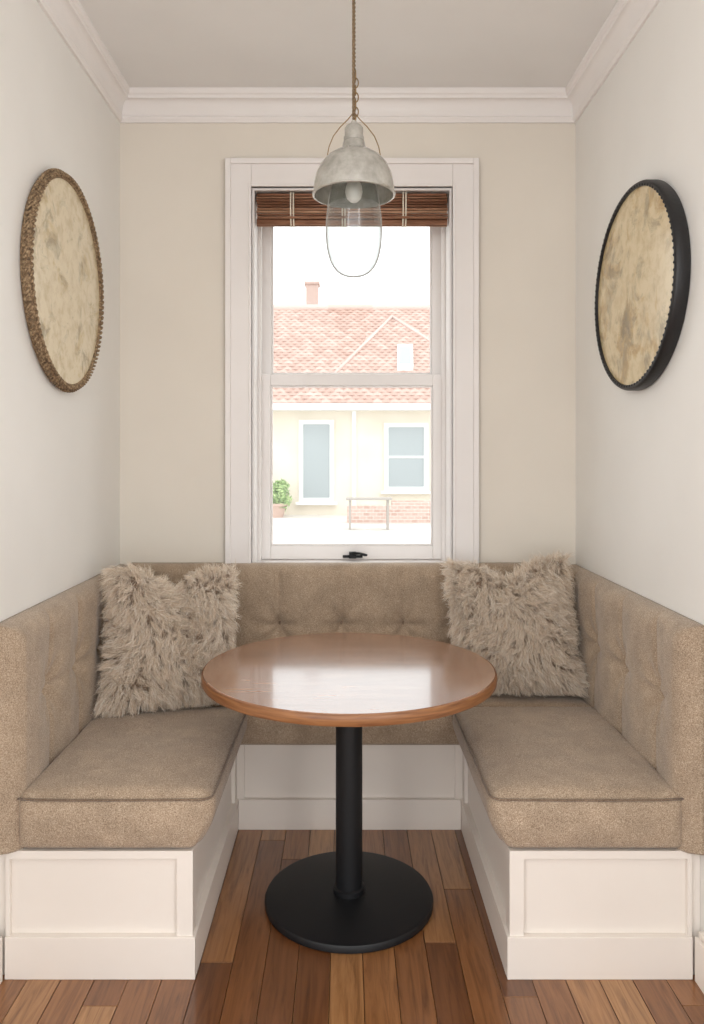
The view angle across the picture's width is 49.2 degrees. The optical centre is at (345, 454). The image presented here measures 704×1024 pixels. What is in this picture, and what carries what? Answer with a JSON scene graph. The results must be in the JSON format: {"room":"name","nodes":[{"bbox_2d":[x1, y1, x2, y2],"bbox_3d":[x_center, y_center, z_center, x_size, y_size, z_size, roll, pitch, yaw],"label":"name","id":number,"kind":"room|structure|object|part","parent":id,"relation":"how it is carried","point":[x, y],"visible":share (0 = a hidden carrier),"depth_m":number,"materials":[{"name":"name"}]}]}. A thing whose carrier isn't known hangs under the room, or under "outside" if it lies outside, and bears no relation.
{"room":"breakfast nook","nodes":[
{"label":"breakfast nook","id":0,"kind":"room"},
{"bbox_2d":[0,0,119,621],"bbox_3d":[-1.060,-0.053,2.150,0.150,3.040,2.900,0,0,0],"label":"wall","id":1,"kind":"structure","parent":0,"point":[60,450],"depth_m":2.55,"materials":[{"name":"paint"}]},
{"bbox_2d":[0,937,1,983],"bbox_3d":[-0.971,1.397,1.423,0.028,0.140,1.445,0,0,0],"label":"baseboard","id":2,"kind":"structure","parent":1,"relation":"attached to","point":[0,937],"depth_m":2.14,"materials":[{"name":"paint"}]},
{"bbox_2d":[20,168,103,392],"bbox_3d":[-0.963,-0.593,2.660,0.040,0.752,0.706,0,0,0],"label":"round mirror","id":3,"kind":"object","parent":1,"relation":"attached to","point":[62,286],"visible":1,"depth_m":2.58,"materials":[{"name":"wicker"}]},
{"bbox_2d":[273,503,287,517],"bbox_3d":[-1.794,1.382,19.300,0.660,0.350,0.660,0,0,0],"label":"planter pot","id":4,"kind":"object","parent":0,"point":[279,509],"depth_m":19.08,"materials":[{"name":"orange ceramic"}]},
{"bbox_2d":[120,123,575,564],"bbox_3d":[0.007,-0.053,3.475,1.985,3.040,0.250,0,0,0],"label":"wall","id":5,"kind":"structure","parent":0,"point":[172,175],"depth_m":3.35,"materials":[{"name":"paint"}]},
{"bbox_2d":[257,559,445,561],"bbox_3d":[0.026,0.495,3.490,0.912,0.034,0.320,0,0,0],"label":"sill","id":6,"kind":"structure","parent":5,"relation":"attached to","point":[263,560],"depth_m":3.48,"materials":[{"name":"paint"}]},
{"bbox_2d":[225,158,478,562],"bbox_3d":[0.026,-0.358,3.335,1.098,1.851,0.030,0,0,0],"label":"window frame","id":7,"kind":"structure","parent":5,"relation":"attached to","point":[242,175],"depth_m":3.33,"materials":[{"name":"paint"}]},
{"bbox_2d":[252,188,451,562],"bbox_3d":[0.026,-0.341,3.473,0.872,1.645,0.255,0,0,0],"label":"window","id":8,"kind":"structure","parent":5,"relation":"in","point":[270,550],"depth_m":3.50,"materials":[{"name":"paint"}]},
{"bbox_3d":[0.026,-0.728,3.558,0.848,0.810,0.035,0,0,0],"label":"upper sash","id":9,"kind":"part","parent":8,"relation":"part of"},
{"bbox_2d":[256,192,447,227],"bbox_3d":[0.026,-1.076,3.388,0.836,0.156,0.094,0,0,0],"label":"blind","id":10,"kind":"object","parent":8,"relation":"attached to","point":[290,202],"visible":0.94,"depth_m":3.35,"materials":[{"name":"brown wood"}]},
{"bbox_3d":[0.041,0.452,3.476,0.112,0.030,0.048,0,0,0],"label":"sash latch","id":11,"kind":"part","parent":8,"relation":"part of","materials":[{"name":"black metal"}]},
{"bbox_2d":[79,0,617,86],"bbox_3d":[0.007,-1.623,1.400,4.985,0.100,4.400,0,0,0],"label":"ceiling","id":12,"kind":"structure","parent":0,"point":[152,43],"depth_m":2.92,"materials":[{"name":"paint"}]},
{"bbox_2d":[312,0,395,277],"bbox_3d":[0.026,-1.079,2.540,0.276,0.986,0.276,0,0,0],"label":"pendant lamp","id":13,"kind":"object","parent":12,"relation":"hanging from","point":[353,175],"visible":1,"depth_m":2.51,"materials":[{"name":"grey metal"}]},
{"bbox_3d":[0.026,-0.760,2.540,0.182,0.345,0.182,0,0,0],"label":"glass globe","id":14,"kind":"part","parent":13,"relation":"part of","materials":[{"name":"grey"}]},
{"bbox_3d":[0.026,-1.331,2.540,0.013,0.449,0.013,0,0,0],"label":"twisted cord","id":15,"kind":"part","parent":13,"relation":"part of","materials":[{"name":"fabric"}]},
{"bbox_3d":[0.026,-0.947,2.540,0.268,0.182,0.268,0,0,0],"label":"lamp shade","id":16,"kind":"part","parent":13,"relation":"part of","materials":[{"name":"grey metal"}]},
{"bbox_3d":[0.026,-0.882,2.540,0.058,0.098,0.058,0,0,0],"label":"bulb","id":17,"kind":"part","parent":13,"relation":"part of","materials":[{"name":"white glass"}]},
{"bbox_3d":[0.032,-1.185,2.548,0.017,0.179,0.017,0,0,45],"label":"chain","id":18,"kind":"part","parent":13,"relation":"part of","materials":[{"name":"gold metal"}]},
{"bbox_2d":[273,309,429,403],"bbox_3d":[0.095,-3.037,22.284,18.590,3.469,5.468,0,0,0],"label":"roof","id":19,"kind":"structure","parent":0,"point":[305,340],"depth_m":22.36,"materials":[{"name":"tile"}]},
{"bbox_2d":[273,404,429,410],"bbox_3d":[0.000,-1.222,19.725,18.400,0.160,0.550,0,0,0],"label":"gutter","id":20,"kind":"object","parent":19,"relation":"attached to","point":[276,407],"visible":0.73,"depth_m":19.45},
{"bbox_2d":[274,304,429,308],"bbox_3d":[0.000,-4.776,25.000,18.400,0.228,0.240,0,0,0],"label":"caps","id":21,"kind":"object","parent":19,"relation":"attached to","point":[276,306],"visible":0.22,"depth_m":24.89,"materials":[{"name":"beige tile"}]},
{"bbox_2d":[304,281,319,303],"bbox_3d":[-1.110,-4.955,25.350,0.490,1.417,0.600,0,0,0],"label":"chimney","id":22,"kind":"object","parent":21,"relation":"on","point":[312,287],"visible":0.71,"depth_m":25.10,"materials":[{"name":"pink brick"}]},
{"bbox_2d":[333,315,391,372],"bbox_3d":[0.566,-3.287,22.597,0.100,2.280,3.950,0,0,27],"label":"caps","id":23,"kind":"object","parent":19,"relation":"attached to","point":[362,345],"visible":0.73,"depth_m":22.27,"materials":[{"name":"beige tile"}]},
{"bbox_2d":[397,344,412,370],"bbox_3d":[1.667,-2.747,21.686,0.445,0.938,1.393,0,0,4],"label":"skylight","id":24,"kind":"object","parent":19,"relation":"attached to","point":[400,367],"visible":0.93,"depth_m":21.18,"materials":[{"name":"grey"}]},
{"bbox_2d":[400,346,410,363],"bbox_3d":[1.667,-2.819,21.640,0.382,0.610,0.965,0,0,0],"label":"glass","id":25,"kind":"object","parent":24,"relation":"attached to","point":[405,351],"depth_m":21.63,"materials":[{"name":"white glass"}]},
{"bbox_2d":[392,315,429,341],"bbox_3d":[2.157,-3.697,23.245,0.100,1.461,2.630,0,0,-33],"label":"caps","id":26,"kind":"object","parent":19,"relation":"attached to","point":[393,317],"visible":0.65,"depth_m":23.46,"materials":[{"name":"beige tile"}]},
{"bbox_2d":[273,411,429,514],"bbox_3d":[0.000,0.357,24.000,18.000,3.419,8.000,0,0,0],"label":"wall","id":27,"kind":"structure","parent":0,"point":[369,424],"depth_m":20.00,"materials":[{"name":"beige paint"}]},
{"bbox_2d":[296,420,336,504],"bbox_3d":[-0.767,0.191,19.930,1.070,2.203,0.140,0,0,0],"label":"window","id":28,"kind":"structure","parent":27,"relation":"in","point":[302,501],"depth_m":19.97,"materials":[{"name":"white glass"}]},
{"bbox_2d":[352,411,355,504],"bbox_3d":[0.208,0.207,19.970,0.104,3.119,0.060,0,0,0],"label":"downpipe","id":29,"kind":"object","parent":27,"relation":"attached to","point":[353,412],"visible":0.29,"depth_m":19.94,"materials":[{"name":"white plastic"}]},
{"bbox_2d":[381,423,429,493],"bbox_3d":[1.560,0.087,19.930,1.304,1.838,0.140,0,0,0],"label":"sash window","id":30,"kind":"structure","parent":27,"relation":"in","point":[387,490],"depth_m":19.94,"materials":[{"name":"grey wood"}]},
{"bbox_2d":[388,427,423,486],"bbox_3d":[1.560,0.052,19.980,0.924,1.548,0.020,0,0,0],"label":"window glass","id":31,"kind":"structure","parent":27,"relation":"in","point":[402,441],"depth_m":19.97,"materials":[{"name":"glass"}]},
{"bbox_2d":[0,829,703,1023],"bbox_3d":[0.007,1.507,0.150,4.785,0.080,6.900,0,0,0],"label":"floor","id":32,"kind":"structure","parent":0,"point":[451,971],"depth_m":2.13,"materials":[{"name":"brown wood"}]},
{"bbox_2d":[201,633,496,953],"bbox_3d":[0.010,1.079,2.530,0.957,0.774,0.957,0,0,0],"label":"round pedestal table","id":33,"kind":"object","parent":32,"relation":"on","point":[348,899],"visible":1,"depth_m":2.45,"materials":[{"name":"brown wood"}]},
{"bbox_2d":[0,562,703,979],"bbox_3d":[0.007,0.968,2.741,1.983,0.999,1.216,0,0,0],"label":"banquette","id":34,"kind":"object","parent":32,"relation":"on","point":[580,820],"visible":0.66,"depth_m":2.25,"materials":[{"name":"fabric"}]},
{"bbox_3d":[-0.945,0.793,2.741,0.079,0.636,1.213,0,0,0],"label":"backrest","id":35,"kind":"part","parent":34,"relation":"part of","materials":[{"name":"fabric"}]},
{"bbox_3d":[-0.693,1.230,2.164,0.525,0.238,0.014,0,0,0],"label":"frame","id":36,"kind":"part","parent":34,"relation":"part of","materials":[{"name":"paint"}]},
{"bbox_2d":[19,707,246,847],"bbox_3d":[-0.650,1.019,2.526,0.561,0.183,0.784,0,0,0],"label":"seat cushion","id":37,"kind":"object","parent":34,"relation":"on","point":[148,779],"depth_m":2.22,"materials":[{"name":"fabric"}]},
{"bbox_2d":[91,558,241,718],"bbox_3d":[-0.659,0.659,2.897,0.591,0.542,0.335,0,0,-23],"label":"throw pillow","id":38,"kind":"object","parent":34,"relation":"on","point":[162,636],"visible":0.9,"depth_m":2.80,"materials":[{"name":"fur"}]},
{"bbox_3d":[-0.437,1.230,2.600,0.014,0.238,0.858,0,0,0],"label":"frame","id":39,"kind":"part","parent":34,"relation":"part of","materials":[{"name":"paint"}]},
{"bbox_3d":[0.011,0.789,3.304,1.882,0.643,0.087,0,0,0],"label":"backrest","id":40,"kind":"part","parent":34,"relation":"part of","materials":[{"name":"fabric"}]},
{"bbox_3d":[0.015,1.230,3.023,0.887,0.238,0.014,0,0,0],"label":"frame","id":41,"kind":"part","parent":34,"relation":"part of","materials":[{"name":"paint"}]},
{"bbox_2d":[140,692,590,744],"bbox_3d":[0.013,1.025,3.097,1.878,0.169,0.386,0,0,0],"label":"seat cushion","id":42,"kind":"object","parent":34,"relation":"on","point":[259,731],"depth_m":2.91,"materials":[{"name":"fabric"}]},
{"bbox_3d":[0.466,1.230,2.600,0.014,0.238,0.858,0,0,0],"label":"frame","id":43,"kind":"part","parent":34,"relation":"part of","materials":[{"name":"paint"}]},
{"bbox_2d":[437,549,589,697],"bbox_3d":[0.664,0.652,3.066,0.601,0.556,0.333,0,0,6],"label":"throw pillow","id":44,"kind":"object","parent":34,"relation":"on","point":[523,623],"visible":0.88,"depth_m":2.98,"materials":[{"name":"fur"}]},
{"bbox_2d":[453,707,681,847],"bbox_3d":[0.678,1.020,2.526,0.557,0.180,0.785,0,0,0],"label":"seat cushion","id":45,"kind":"object","parent":34,"relation":"on","point":[544,777],"depth_m":2.23,"materials":[{"name":"fabric"}]},
{"bbox_3d":[0.715,1.230,2.164,0.511,0.238,0.014,0,0,0],"label":"frame","id":46,"kind":"part","parent":34,"relation":"part of","materials":[{"name":"paint"}]},
{"bbox_3d":[0.962,0.793,2.741,0.075,0.636,1.213,0,0,0],"label":"backrest","id":47,"kind":"part","parent":34,"relation":"part of","materials":[{"name":"fabric"}]},
{"bbox_2d":[576,0,703,930],"bbox_3d":[1.075,-0.053,2.150,0.150,3.040,2.900,0,0,0],"label":"wall","id":48,"kind":"structure","parent":0,"point":[640,454],"depth_m":2.58,"materials":[{"name":"paint"}]},
{"bbox_2d":[36,0,660,122],"bbox_3d":[0.007,-1.509,2.025,1.985,0.128,2.650,0,0,0],"label":"trim","id":49,"kind":"structure","parent":48,"relation":"attached to","point":[128,104],"depth_m":3.30,"materials":[{"name":"paint"}]},
{"bbox_2d":[594,179,690,390],"bbox_3d":[0.975,-0.561,2.590,0.047,0.686,0.736,0,0,0],"label":"round mirror","id":50,"kind":"object","parent":48,"relation":"attached to","point":[642,285],"visible":1,"depth_m":2.49,"materials":[{"name":"black paint"}]},
{"bbox_2d":[695,931,703,993],"bbox_3d":[0.986,1.397,1.423,0.028,0.140,1.445,0,0,0],"label":"baseboard","id":51,"kind":"structure","parent":48,"relation":"attached to","point":[699,941],"depth_m":2.12,"materials":[{"name":"paint"}]},
{"label":"outside","id":52,"kind":"structure","parent":0,"visible":0},
{"bbox_3d":[0.000,2.142,18.275,28.000,0.150,27.450,0,0,0],"label":"ground","id":53,"kind":"structure","parent":52,"visible":0},
{"bbox_2d":[273,515,429,542],"bbox_3d":[0.000,1.812,15.500,18.000,0.510,9.000,0,0,0],"label":"terrace slab","id":54,"kind":"object","parent":53,"relation":"on","point":[287,528],"visible":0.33,"depth_m":15.65,"materials":[{"name":"white concrete"}]},
{"bbox_2d":[273,478,291,517],"bbox_3d":[-1.864,1.063,19.297,1.047,0.988,0.857,0,0,0],"label":"potted shrub","id":55,"kind":"object","parent":54,"relation":"on","point":[280,497],"visible":0.61,"depth_m":19.13,"materials":[{"name":"green plant"}]},
{"bbox_2d":[346,497,391,529],"bbox_3d":[0.478,1.231,16.100,0.957,0.672,0.400,0,0,0],"label":"garden bench","id":56,"kind":"object","parent":54,"relation":"on","point":[387,499],"visible":0.95,"depth_m":15.95,"materials":[{"name":"beige wood"}]},
{"bbox_2d":[347,500,429,522],"bbox_3d":[1.422,1.307,17.625,2.799,0.520,0.250,0,0,0],"label":"brick wall","id":57,"kind":"structure","parent":54,"relation":"on","point":[400,511],"depth_m":17.50,"materials":[{"name":"red brick"}]}
]}

